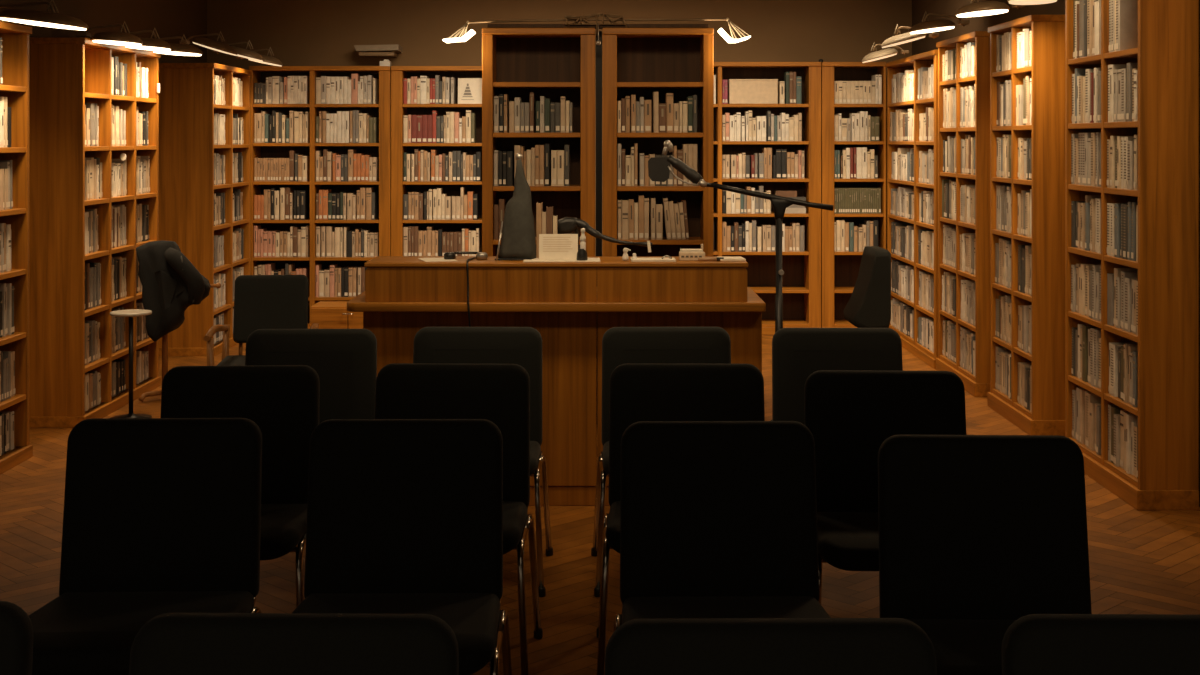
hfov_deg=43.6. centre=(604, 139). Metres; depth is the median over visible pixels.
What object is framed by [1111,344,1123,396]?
book
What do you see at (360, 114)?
book
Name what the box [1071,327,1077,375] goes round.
book
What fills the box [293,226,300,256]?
book
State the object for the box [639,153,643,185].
book
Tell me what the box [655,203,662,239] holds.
book
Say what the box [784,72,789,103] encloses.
book
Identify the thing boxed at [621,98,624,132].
book
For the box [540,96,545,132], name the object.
book
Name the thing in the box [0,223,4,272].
book
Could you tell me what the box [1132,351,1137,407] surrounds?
book
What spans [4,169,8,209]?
book
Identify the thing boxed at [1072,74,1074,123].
book
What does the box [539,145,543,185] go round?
book
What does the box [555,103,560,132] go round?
book
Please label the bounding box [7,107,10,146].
book
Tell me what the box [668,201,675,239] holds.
book
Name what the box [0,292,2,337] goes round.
book
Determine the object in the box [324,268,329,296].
book
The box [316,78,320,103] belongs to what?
book
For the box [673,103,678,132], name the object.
book
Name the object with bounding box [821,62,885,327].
bookcase
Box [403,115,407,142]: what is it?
book
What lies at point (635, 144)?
book
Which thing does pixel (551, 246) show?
card sign
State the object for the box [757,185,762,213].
book
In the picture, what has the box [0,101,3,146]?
book
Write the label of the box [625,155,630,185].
book
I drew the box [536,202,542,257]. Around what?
book
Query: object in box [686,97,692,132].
book
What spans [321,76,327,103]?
book
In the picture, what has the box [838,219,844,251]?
book
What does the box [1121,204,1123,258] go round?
book
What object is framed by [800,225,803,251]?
book
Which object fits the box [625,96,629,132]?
book
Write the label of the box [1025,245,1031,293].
book
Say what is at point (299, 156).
book
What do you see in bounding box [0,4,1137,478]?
books
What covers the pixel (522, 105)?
book
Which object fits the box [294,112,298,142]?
book
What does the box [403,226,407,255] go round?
book
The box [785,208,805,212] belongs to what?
book
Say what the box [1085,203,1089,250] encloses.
book
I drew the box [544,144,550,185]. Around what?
book
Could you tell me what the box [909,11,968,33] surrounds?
lamp
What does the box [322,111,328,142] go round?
book
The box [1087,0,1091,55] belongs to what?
book
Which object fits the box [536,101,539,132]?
book
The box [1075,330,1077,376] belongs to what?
book
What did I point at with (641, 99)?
book
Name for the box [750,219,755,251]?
book
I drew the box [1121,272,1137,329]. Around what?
book
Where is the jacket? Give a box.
[136,240,210,341]
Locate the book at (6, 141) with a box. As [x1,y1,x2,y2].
[5,97,7,146]
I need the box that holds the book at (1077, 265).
[1076,264,1080,312]
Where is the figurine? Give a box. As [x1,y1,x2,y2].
[622,248,630,260]
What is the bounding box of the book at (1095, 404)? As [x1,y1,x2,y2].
[1095,404,1100,450]
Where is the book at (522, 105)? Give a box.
[520,103,524,132]
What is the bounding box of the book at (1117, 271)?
[1114,268,1137,326]
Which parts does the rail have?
rod, pilot bulb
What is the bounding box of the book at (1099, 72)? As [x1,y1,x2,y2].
[1097,71,1100,122]
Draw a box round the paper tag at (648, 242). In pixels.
[647,241,650,251]
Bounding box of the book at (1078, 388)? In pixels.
[1076,387,1083,442]
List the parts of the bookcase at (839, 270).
panel, shelf, shelf, shelf, panel, panel, shelf, shelf, shelf, shelf, panel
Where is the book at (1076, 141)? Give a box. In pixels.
[1074,139,1078,184]
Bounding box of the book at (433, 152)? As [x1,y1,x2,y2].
[431,150,436,180]
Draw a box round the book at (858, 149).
[853,147,861,178]
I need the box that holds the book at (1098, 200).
[1097,199,1100,252]
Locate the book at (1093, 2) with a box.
[1092,0,1094,54]
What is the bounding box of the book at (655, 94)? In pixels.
[653,92,657,132]
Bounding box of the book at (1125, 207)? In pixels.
[1123,204,1127,259]
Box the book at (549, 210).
[546,206,552,233]
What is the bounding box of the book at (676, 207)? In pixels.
[673,203,680,239]
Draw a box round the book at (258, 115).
[256,113,260,142]
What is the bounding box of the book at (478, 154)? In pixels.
[476,152,481,180]
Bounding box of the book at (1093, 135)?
[1091,133,1095,185]
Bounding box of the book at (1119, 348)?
[1117,347,1120,398]
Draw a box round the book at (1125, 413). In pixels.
[1124,412,1131,470]
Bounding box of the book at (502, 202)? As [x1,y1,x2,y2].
[499,198,505,237]
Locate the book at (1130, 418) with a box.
[1126,414,1137,473]
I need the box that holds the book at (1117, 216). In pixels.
[1114,204,1120,257]
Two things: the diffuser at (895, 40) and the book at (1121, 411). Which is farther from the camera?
the diffuser at (895, 40)
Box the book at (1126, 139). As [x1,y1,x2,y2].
[1123,137,1133,188]
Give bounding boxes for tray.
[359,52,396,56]
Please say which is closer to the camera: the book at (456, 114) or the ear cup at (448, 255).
the ear cup at (448, 255)
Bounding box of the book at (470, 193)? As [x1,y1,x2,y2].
[468,191,474,219]
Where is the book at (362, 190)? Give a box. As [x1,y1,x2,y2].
[360,187,367,219]
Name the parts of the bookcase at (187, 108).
panel, panel, shelf, shelf, shelf, shelf, shelf, shelf, shelf, shelf, shelf, shelf, shelf, panel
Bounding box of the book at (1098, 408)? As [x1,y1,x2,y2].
[1096,406,1100,454]
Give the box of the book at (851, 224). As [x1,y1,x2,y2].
[849,221,853,251]
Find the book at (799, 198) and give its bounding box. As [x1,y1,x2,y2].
[788,197,805,200]
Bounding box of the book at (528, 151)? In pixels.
[527,150,530,185]
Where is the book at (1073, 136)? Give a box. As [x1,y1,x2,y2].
[1071,134,1078,183]
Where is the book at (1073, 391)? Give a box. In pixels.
[1072,390,1076,438]
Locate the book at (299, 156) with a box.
[298,155,305,180]
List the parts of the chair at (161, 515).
seat, backrest, leg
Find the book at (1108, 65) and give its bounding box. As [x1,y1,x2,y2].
[1108,65,1109,121]
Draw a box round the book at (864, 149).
[862,147,866,178]
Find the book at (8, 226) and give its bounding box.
[6,224,10,270]
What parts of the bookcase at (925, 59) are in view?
panel, shelf, shelf, shelf, shelf, shelf, shelf, shelf, panel, shelf, shelf, shelf, shelf, shelf, shelf, shelf, panel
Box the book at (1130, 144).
[1127,141,1133,189]
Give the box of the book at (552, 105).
[550,103,554,132]
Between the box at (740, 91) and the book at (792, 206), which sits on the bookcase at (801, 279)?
the box at (740, 91)
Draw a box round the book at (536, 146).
[535,145,538,185]
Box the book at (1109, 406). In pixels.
[1108,405,1116,461]
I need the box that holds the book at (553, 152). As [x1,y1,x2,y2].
[551,150,556,185]
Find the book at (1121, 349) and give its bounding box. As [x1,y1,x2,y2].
[1120,346,1123,400]
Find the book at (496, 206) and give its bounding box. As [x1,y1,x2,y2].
[494,203,498,238]
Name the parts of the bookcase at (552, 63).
panel, shelf, shelf, shelf, shelf, panel, panel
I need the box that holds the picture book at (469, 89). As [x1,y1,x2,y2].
[458,78,481,103]
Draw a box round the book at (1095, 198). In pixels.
[1095,198,1100,251]
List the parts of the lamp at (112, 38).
arm, lamp shade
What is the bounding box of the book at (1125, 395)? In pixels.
[1123,344,1137,402]
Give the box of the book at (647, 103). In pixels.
[644,100,650,132]
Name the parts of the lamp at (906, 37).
lamp shade, arm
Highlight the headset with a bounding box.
[444,251,487,259]
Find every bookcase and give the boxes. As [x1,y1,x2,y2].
[0,21,32,473]
[29,37,160,427]
[159,63,251,355]
[249,66,390,328]
[391,66,481,255]
[482,28,594,255]
[602,28,713,255]
[713,62,820,334]
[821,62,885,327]
[886,50,937,368]
[936,31,989,396]
[987,15,1064,435]
[1065,0,1198,509]
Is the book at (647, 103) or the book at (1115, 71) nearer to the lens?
the book at (1115, 71)
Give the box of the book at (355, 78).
[351,74,359,103]
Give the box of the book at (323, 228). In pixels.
[321,226,326,256]
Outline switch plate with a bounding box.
[157,83,159,92]
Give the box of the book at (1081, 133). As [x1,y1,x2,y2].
[1081,133,1082,184]
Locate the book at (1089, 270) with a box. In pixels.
[1089,270,1091,316]
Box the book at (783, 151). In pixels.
[781,149,786,178]
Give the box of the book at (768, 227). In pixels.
[764,224,770,251]
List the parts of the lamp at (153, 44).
arm, lamp shade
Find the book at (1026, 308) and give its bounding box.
[1024,306,1029,352]
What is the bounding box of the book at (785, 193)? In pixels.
[774,190,796,196]
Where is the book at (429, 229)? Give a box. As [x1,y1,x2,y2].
[427,226,432,255]
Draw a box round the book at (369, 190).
[366,187,374,219]
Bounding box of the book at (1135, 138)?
[1133,135,1137,189]
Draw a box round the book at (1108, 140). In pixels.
[1107,139,1109,187]
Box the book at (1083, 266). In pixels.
[1081,264,1100,314]
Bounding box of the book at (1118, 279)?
[1116,277,1120,327]
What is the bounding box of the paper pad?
[630,258,675,261]
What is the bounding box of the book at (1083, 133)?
[1082,133,1084,184]
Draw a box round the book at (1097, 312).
[1095,272,1099,320]
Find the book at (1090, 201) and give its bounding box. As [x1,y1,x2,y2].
[1089,201,1090,250]
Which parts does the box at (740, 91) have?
lid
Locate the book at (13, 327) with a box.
[12,286,14,333]
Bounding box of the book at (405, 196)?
[403,194,407,219]
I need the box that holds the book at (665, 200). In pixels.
[662,197,670,239]
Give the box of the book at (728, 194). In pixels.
[726,191,730,213]
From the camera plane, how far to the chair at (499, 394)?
4.71 m
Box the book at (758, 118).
[755,116,761,140]
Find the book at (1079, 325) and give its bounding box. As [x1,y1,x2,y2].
[1077,324,1089,378]
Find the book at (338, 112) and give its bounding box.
[337,111,340,142]
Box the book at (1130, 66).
[1126,63,1137,121]
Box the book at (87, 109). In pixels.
[86,108,89,145]
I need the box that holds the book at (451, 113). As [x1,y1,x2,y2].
[450,112,453,142]
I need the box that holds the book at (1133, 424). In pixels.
[1131,422,1136,474]
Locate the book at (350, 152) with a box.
[348,150,355,180]
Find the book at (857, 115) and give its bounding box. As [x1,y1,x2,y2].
[855,113,859,140]
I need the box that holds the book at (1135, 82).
[1133,70,1137,120]
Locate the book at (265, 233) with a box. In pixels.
[263,230,270,256]
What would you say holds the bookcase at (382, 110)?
on the floor at (43, 454)
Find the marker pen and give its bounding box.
[698,257,723,260]
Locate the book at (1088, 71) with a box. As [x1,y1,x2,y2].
[1085,69,1093,122]
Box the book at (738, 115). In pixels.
[735,113,740,140]
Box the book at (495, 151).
[494,150,499,185]
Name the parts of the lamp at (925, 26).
lamp shade, arm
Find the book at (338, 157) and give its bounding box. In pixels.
[336,155,340,180]
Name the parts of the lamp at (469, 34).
lamp shade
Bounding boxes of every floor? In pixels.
[0,335,1199,674]
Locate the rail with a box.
[469,13,725,44]
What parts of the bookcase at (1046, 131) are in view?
panel, shelf, shelf, shelf, shelf, shelf, shelf, shelf, shelf, shelf, shelf, shelf, shelf, shelf, shelf, panel, panel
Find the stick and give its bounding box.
[496,221,502,260]
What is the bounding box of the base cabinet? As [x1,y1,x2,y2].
[310,301,362,328]
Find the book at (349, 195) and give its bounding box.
[347,193,355,219]
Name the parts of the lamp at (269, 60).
arm, lamp shade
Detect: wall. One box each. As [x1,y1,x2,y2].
[0,0,206,62]
[207,0,911,255]
[912,0,1199,506]
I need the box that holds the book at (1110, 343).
[1108,342,1137,393]
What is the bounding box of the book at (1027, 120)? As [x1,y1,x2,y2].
[1025,76,1031,124]
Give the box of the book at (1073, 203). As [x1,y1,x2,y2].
[1071,201,1075,246]
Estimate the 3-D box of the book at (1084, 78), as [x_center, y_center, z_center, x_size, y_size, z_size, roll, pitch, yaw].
[2.358,-0.192,7.179,0.136,0.222,0.036,0,0,0]
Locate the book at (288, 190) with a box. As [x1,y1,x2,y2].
[285,187,293,219]
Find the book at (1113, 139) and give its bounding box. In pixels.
[1110,136,1116,187]
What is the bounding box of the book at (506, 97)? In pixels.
[504,94,508,132]
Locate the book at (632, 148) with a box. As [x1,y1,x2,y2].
[631,147,633,185]
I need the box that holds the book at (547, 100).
[545,98,550,132]
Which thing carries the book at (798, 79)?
on the bookcase at (801, 279)
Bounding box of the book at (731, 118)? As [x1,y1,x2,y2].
[729,115,733,140]
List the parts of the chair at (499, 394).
backrest, seat, leg, leg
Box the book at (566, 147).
[564,145,569,185]
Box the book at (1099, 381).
[1098,338,1100,388]
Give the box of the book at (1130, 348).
[1128,346,1137,403]
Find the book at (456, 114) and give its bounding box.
[454,112,459,142]
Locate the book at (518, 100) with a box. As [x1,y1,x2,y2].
[515,97,521,132]
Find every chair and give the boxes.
[0,601,33,674]
[28,418,261,674]
[129,613,458,674]
[160,365,319,607]
[245,329,376,423]
[292,419,511,674]
[375,363,542,674]
[413,327,552,596]
[591,327,730,596]
[596,363,764,674]
[605,618,936,674]
[613,421,830,631]
[772,328,902,424]
[804,370,966,603]
[843,246,890,327]
[878,434,1091,674]
[1001,614,1199,674]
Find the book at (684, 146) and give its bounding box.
[682,144,687,185]
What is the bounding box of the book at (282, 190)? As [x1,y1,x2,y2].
[280,187,284,219]
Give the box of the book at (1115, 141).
[1115,141,1116,187]
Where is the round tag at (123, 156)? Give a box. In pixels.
[120,153,125,160]
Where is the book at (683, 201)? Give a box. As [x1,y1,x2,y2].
[681,200,688,239]
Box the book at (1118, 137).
[1117,136,1133,188]
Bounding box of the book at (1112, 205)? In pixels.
[1111,204,1114,256]
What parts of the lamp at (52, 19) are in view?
arm, lamp shade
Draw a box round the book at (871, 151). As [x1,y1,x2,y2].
[867,149,873,177]
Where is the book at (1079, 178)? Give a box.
[1078,133,1080,184]
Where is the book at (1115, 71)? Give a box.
[1113,70,1117,121]
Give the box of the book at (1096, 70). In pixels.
[1094,68,1100,122]
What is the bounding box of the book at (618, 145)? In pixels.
[617,144,620,185]
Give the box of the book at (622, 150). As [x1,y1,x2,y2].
[621,149,624,185]
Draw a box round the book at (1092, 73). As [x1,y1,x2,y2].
[1090,72,1093,122]
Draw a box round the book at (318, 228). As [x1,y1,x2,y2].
[316,226,321,256]
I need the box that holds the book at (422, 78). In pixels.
[420,76,428,103]
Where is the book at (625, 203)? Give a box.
[622,200,628,239]
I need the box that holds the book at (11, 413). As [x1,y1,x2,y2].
[0,411,14,449]
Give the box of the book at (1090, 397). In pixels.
[1085,392,1100,448]
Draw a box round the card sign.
[539,234,577,259]
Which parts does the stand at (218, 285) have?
post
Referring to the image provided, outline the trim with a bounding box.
[596,31,601,255]
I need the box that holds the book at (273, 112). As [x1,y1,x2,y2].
[272,111,279,142]
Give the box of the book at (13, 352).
[11,351,14,395]
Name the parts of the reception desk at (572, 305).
panel, panel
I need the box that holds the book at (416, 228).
[414,225,419,255]
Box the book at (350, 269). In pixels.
[348,266,352,296]
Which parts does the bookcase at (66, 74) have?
panel, panel, shelf, shelf, shelf, shelf, shelf, shelf, shelf, shelf, shelf, shelf, shelf, shelf, shelf, shelf, shelf, shelf, shelf, shelf, shelf, shelf, shelf, panel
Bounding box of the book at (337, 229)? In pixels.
[335,227,339,256]
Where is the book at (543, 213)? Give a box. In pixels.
[542,211,545,233]
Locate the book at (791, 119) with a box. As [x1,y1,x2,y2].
[789,117,793,140]
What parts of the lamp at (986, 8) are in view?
lamp shade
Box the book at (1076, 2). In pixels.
[1074,1,1078,57]
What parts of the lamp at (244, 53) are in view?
arm, lamp shade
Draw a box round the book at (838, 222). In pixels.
[834,219,840,251]
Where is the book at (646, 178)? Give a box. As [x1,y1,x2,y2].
[644,155,648,185]
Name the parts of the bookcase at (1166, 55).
panel, shelf, shelf, shelf, shelf, shelf, shelf, shelf, shelf, shelf, shelf, shelf, shelf, shelf, shelf, panel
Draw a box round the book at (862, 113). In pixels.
[857,111,864,140]
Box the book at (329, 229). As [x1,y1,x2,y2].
[326,226,334,256]
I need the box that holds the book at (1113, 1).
[1111,0,1114,51]
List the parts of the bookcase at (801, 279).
shelf, shelf, shelf, shelf, shelf, panel, shelf, shelf, panel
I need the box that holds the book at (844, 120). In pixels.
[842,118,846,140]
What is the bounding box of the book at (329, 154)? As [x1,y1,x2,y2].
[327,152,333,180]
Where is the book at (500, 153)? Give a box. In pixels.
[498,151,502,185]
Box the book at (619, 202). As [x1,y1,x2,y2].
[617,199,621,239]
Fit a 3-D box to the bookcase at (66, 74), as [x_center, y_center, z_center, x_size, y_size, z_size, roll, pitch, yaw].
[-3.058,0.505,8.885,0.444,2.130,1.402,0,0,0]
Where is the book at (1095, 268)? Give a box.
[1092,265,1099,319]
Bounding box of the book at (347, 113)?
[345,111,349,142]
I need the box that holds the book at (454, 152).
[453,151,456,180]
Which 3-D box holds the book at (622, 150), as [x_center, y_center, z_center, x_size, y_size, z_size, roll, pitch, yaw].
[0.100,0.149,8.197,0.019,0.200,0.138,0,0,0]
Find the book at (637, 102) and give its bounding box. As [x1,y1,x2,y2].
[636,101,639,132]
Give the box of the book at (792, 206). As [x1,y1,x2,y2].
[787,204,804,207]
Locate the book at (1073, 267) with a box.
[1071,265,1075,311]
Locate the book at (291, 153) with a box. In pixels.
[289,151,297,180]
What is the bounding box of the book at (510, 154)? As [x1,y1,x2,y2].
[507,151,513,185]
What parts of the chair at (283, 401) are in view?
backrest, seat, leg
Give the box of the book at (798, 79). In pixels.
[796,77,800,103]
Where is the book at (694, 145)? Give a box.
[693,144,696,185]
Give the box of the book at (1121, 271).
[1120,271,1137,328]
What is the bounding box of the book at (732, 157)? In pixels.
[730,155,735,177]
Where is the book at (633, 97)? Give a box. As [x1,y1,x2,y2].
[631,95,635,132]
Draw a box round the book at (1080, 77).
[1079,76,1085,122]
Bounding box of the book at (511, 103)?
[509,101,514,132]
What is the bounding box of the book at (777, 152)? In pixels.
[774,149,780,177]
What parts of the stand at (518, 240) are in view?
foot plate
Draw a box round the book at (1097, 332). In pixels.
[1094,329,1100,387]
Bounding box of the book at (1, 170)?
[0,169,2,209]
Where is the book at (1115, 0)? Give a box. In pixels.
[1114,0,1115,50]
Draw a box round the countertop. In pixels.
[364,256,747,266]
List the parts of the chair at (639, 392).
leg, leg, seat, backrest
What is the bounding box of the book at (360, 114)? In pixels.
[359,113,362,142]
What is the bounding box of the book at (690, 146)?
[688,144,692,185]
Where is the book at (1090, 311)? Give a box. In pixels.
[1089,271,1091,317]
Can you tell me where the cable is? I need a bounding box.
[466,257,475,326]
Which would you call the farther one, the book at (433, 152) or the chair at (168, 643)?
the book at (433, 152)
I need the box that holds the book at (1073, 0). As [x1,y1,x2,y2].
[1073,0,1078,58]
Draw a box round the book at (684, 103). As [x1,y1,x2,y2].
[682,101,687,132]
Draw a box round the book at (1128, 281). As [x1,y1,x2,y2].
[1125,278,1137,331]
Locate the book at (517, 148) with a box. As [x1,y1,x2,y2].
[514,145,521,180]
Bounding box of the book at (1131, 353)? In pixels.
[1129,352,1132,405]
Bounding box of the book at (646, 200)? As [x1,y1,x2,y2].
[644,198,648,239]
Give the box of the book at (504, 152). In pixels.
[503,151,506,185]
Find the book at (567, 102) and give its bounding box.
[566,101,569,132]
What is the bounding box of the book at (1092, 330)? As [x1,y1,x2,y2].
[1090,328,1100,385]
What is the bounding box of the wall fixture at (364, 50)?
[354,44,401,56]
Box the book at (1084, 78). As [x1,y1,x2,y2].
[1083,77,1085,122]
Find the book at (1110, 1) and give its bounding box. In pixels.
[1109,0,1111,51]
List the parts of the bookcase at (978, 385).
panel, shelf, shelf, shelf, shelf, shelf, shelf, shelf, panel, shelf, shelf, shelf, shelf, shelf, shelf, shelf, panel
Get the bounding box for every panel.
[365,267,596,301]
[597,267,746,301]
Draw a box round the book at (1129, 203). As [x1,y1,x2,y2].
[1127,202,1131,259]
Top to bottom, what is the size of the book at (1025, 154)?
0.210 m
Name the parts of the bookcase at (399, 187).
panel, panel, shelf, shelf, shelf, shelf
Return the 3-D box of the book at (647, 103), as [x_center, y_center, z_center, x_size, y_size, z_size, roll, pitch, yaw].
[0.233,-0.129,8.223,0.038,0.177,0.186,0,0,0]
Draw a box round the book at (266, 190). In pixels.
[264,189,268,219]
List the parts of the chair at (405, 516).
seat, backrest, leg, leg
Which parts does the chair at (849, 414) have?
leg, seat, backrest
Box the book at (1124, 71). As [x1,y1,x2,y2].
[1121,68,1126,121]
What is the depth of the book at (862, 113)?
12.12 m
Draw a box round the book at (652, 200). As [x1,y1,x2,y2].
[650,197,654,239]
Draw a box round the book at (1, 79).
[0,37,2,84]
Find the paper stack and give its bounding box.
[523,258,600,261]
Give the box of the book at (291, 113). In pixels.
[289,111,296,142]
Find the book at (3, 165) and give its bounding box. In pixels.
[0,162,9,208]
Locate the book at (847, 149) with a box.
[843,148,849,178]
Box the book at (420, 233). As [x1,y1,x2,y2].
[418,230,422,255]
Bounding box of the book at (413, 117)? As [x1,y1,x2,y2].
[411,115,416,142]
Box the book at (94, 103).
[94,103,94,145]
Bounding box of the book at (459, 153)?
[457,151,461,180]
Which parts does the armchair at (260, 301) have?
leg, armrest, leg, seat, backrest, armrest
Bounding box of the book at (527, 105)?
[525,103,529,132]
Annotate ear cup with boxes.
[444,252,455,258]
[476,252,487,259]
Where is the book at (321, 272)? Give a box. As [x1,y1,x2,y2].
[319,269,323,296]
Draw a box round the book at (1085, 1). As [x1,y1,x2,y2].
[1083,0,1086,56]
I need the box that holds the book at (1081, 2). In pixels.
[1079,0,1083,57]
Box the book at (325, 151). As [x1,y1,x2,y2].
[323,149,329,180]
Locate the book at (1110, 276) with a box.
[1107,273,1113,325]
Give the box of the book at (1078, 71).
[1074,68,1093,122]
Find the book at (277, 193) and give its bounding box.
[275,190,279,219]
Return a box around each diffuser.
[0,18,85,30]
[92,40,141,45]
[125,46,170,50]
[153,51,200,55]
[193,42,235,55]
[236,55,262,61]
[248,59,281,66]
[862,53,896,62]
[882,36,924,47]
[910,26,953,33]
[956,10,1007,16]
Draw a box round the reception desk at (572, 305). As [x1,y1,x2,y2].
[347,256,765,505]
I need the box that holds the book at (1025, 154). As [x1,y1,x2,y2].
[1024,141,1026,179]
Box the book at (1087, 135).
[1084,133,1090,185]
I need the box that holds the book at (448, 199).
[445,196,451,219]
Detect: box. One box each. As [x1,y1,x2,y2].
[380,59,390,65]
[679,244,704,260]
[728,79,777,103]
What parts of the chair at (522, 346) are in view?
backrest, seat, leg, leg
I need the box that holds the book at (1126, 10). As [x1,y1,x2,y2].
[1115,0,1137,50]
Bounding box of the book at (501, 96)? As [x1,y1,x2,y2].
[499,94,503,132]
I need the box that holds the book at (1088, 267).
[1085,265,1091,316]
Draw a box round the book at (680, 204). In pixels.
[677,202,685,239]
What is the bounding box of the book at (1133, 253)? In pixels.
[1131,202,1137,260]
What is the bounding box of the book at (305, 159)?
[302,156,309,180]
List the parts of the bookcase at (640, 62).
panel, panel, shelf, shelf, shelf, shelf, panel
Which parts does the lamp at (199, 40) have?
arm, lamp shade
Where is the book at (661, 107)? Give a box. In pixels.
[658,104,665,132]
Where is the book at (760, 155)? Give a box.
[758,153,763,178]
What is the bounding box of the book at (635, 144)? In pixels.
[634,143,637,185]
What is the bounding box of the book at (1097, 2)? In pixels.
[1094,0,1100,54]
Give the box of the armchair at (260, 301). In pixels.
[204,275,318,365]
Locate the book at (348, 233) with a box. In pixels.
[346,230,354,256]
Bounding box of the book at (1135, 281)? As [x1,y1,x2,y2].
[1133,280,1137,334]
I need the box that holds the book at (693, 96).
[691,95,696,132]
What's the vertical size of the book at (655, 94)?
0.220 m
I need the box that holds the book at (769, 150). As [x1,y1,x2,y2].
[767,148,771,178]
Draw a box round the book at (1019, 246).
[1018,245,1024,290]
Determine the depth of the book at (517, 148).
8.13 m
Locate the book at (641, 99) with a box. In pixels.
[639,97,643,132]
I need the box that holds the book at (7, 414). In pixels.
[4,413,8,451]
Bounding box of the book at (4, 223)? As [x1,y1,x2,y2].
[4,223,5,271]
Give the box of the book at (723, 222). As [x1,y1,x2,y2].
[722,221,725,251]
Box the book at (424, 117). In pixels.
[422,115,426,142]
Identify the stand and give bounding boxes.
[138,283,220,401]
[495,153,535,259]
[712,183,833,420]
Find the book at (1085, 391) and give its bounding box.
[1085,391,1089,438]
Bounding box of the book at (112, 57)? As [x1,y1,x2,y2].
[112,57,113,94]
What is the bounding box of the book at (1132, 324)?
[1131,279,1137,332]
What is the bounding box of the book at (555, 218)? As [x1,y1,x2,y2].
[553,215,557,233]
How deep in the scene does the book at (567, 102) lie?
8.13 m
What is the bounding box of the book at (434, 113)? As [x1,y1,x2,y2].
[432,111,437,142]
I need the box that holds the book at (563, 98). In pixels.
[561,96,565,132]
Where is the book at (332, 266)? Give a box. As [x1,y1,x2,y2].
[330,264,337,296]
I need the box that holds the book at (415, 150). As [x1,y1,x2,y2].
[414,149,419,180]
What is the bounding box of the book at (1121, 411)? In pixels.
[1120,410,1127,468]
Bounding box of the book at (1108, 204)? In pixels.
[1107,203,1127,255]
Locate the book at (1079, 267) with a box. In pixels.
[1079,267,1080,313]
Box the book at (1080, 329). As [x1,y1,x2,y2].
[1080,329,1081,379]
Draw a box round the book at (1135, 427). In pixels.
[1134,426,1136,476]
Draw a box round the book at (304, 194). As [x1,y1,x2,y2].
[300,190,308,219]
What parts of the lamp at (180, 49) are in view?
arm, lamp shade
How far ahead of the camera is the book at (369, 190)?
12.13 m
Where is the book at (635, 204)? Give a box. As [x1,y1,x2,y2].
[634,202,637,239]
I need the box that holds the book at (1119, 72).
[1117,69,1121,121]
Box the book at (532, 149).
[531,148,534,185]
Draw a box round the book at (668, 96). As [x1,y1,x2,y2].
[665,93,672,132]
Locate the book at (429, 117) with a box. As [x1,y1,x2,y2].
[427,115,431,142]
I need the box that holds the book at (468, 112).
[466,110,471,142]
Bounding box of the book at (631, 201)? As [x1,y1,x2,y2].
[628,198,633,239]
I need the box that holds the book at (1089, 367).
[1088,329,1090,383]
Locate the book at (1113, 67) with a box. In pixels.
[1109,64,1126,121]
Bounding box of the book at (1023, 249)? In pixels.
[1022,248,1024,292]
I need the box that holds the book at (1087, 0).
[1087,0,1087,55]
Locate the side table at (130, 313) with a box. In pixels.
[110,309,151,417]
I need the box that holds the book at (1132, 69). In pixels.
[1132,69,1137,120]
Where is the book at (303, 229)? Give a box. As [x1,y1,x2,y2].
[301,226,305,256]
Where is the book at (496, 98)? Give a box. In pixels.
[494,96,498,132]
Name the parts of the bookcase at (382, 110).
panel, shelf, shelf, shelf, shelf, shelf, panel, shelf, shelf, shelf, shelf, shelf, shelf, panel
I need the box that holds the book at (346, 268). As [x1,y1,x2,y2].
[344,266,348,296]
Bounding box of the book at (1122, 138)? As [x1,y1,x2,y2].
[1121,137,1123,188]
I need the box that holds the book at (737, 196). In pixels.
[735,193,739,213]
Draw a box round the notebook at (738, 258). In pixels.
[716,256,745,260]
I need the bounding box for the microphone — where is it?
[648,140,712,187]
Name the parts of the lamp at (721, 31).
lamp shade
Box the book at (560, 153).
[557,150,563,185]
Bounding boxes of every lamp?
[0,0,88,30]
[76,21,142,45]
[125,28,171,50]
[152,35,202,55]
[179,31,237,55]
[212,40,263,61]
[236,47,282,66]
[442,21,475,42]
[558,217,652,249]
[718,18,750,42]
[862,42,908,62]
[881,24,938,47]
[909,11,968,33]
[955,0,1025,16]
[1007,0,1056,4]
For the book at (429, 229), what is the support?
on the bookcase at (399, 187)
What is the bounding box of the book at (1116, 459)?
[1113,414,1119,466]
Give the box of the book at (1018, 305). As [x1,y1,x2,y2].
[1018,305,1029,347]
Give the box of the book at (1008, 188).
[1007,187,1010,232]
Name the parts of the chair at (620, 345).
leg, leg, seat, backrest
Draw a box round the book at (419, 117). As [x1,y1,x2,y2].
[417,115,421,142]
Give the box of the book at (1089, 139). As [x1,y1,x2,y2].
[1087,138,1090,185]
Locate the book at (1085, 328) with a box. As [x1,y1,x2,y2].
[1082,325,1097,381]
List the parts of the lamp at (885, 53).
lamp shade, arm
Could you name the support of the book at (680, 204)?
on the bookcase at (640, 62)
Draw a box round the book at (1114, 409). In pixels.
[1111,406,1124,463]
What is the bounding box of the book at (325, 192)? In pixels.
[323,189,330,219]
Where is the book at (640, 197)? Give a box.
[638,195,643,239]
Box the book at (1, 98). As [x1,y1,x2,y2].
[0,97,4,146]
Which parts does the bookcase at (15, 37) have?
shelf, shelf, shelf, shelf, shelf, shelf, shelf, panel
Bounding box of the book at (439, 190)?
[437,188,442,219]
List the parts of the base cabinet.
drawer, drawer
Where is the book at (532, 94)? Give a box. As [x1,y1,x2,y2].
[530,92,534,132]
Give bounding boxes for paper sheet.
[418,257,456,261]
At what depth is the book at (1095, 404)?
7.03 m

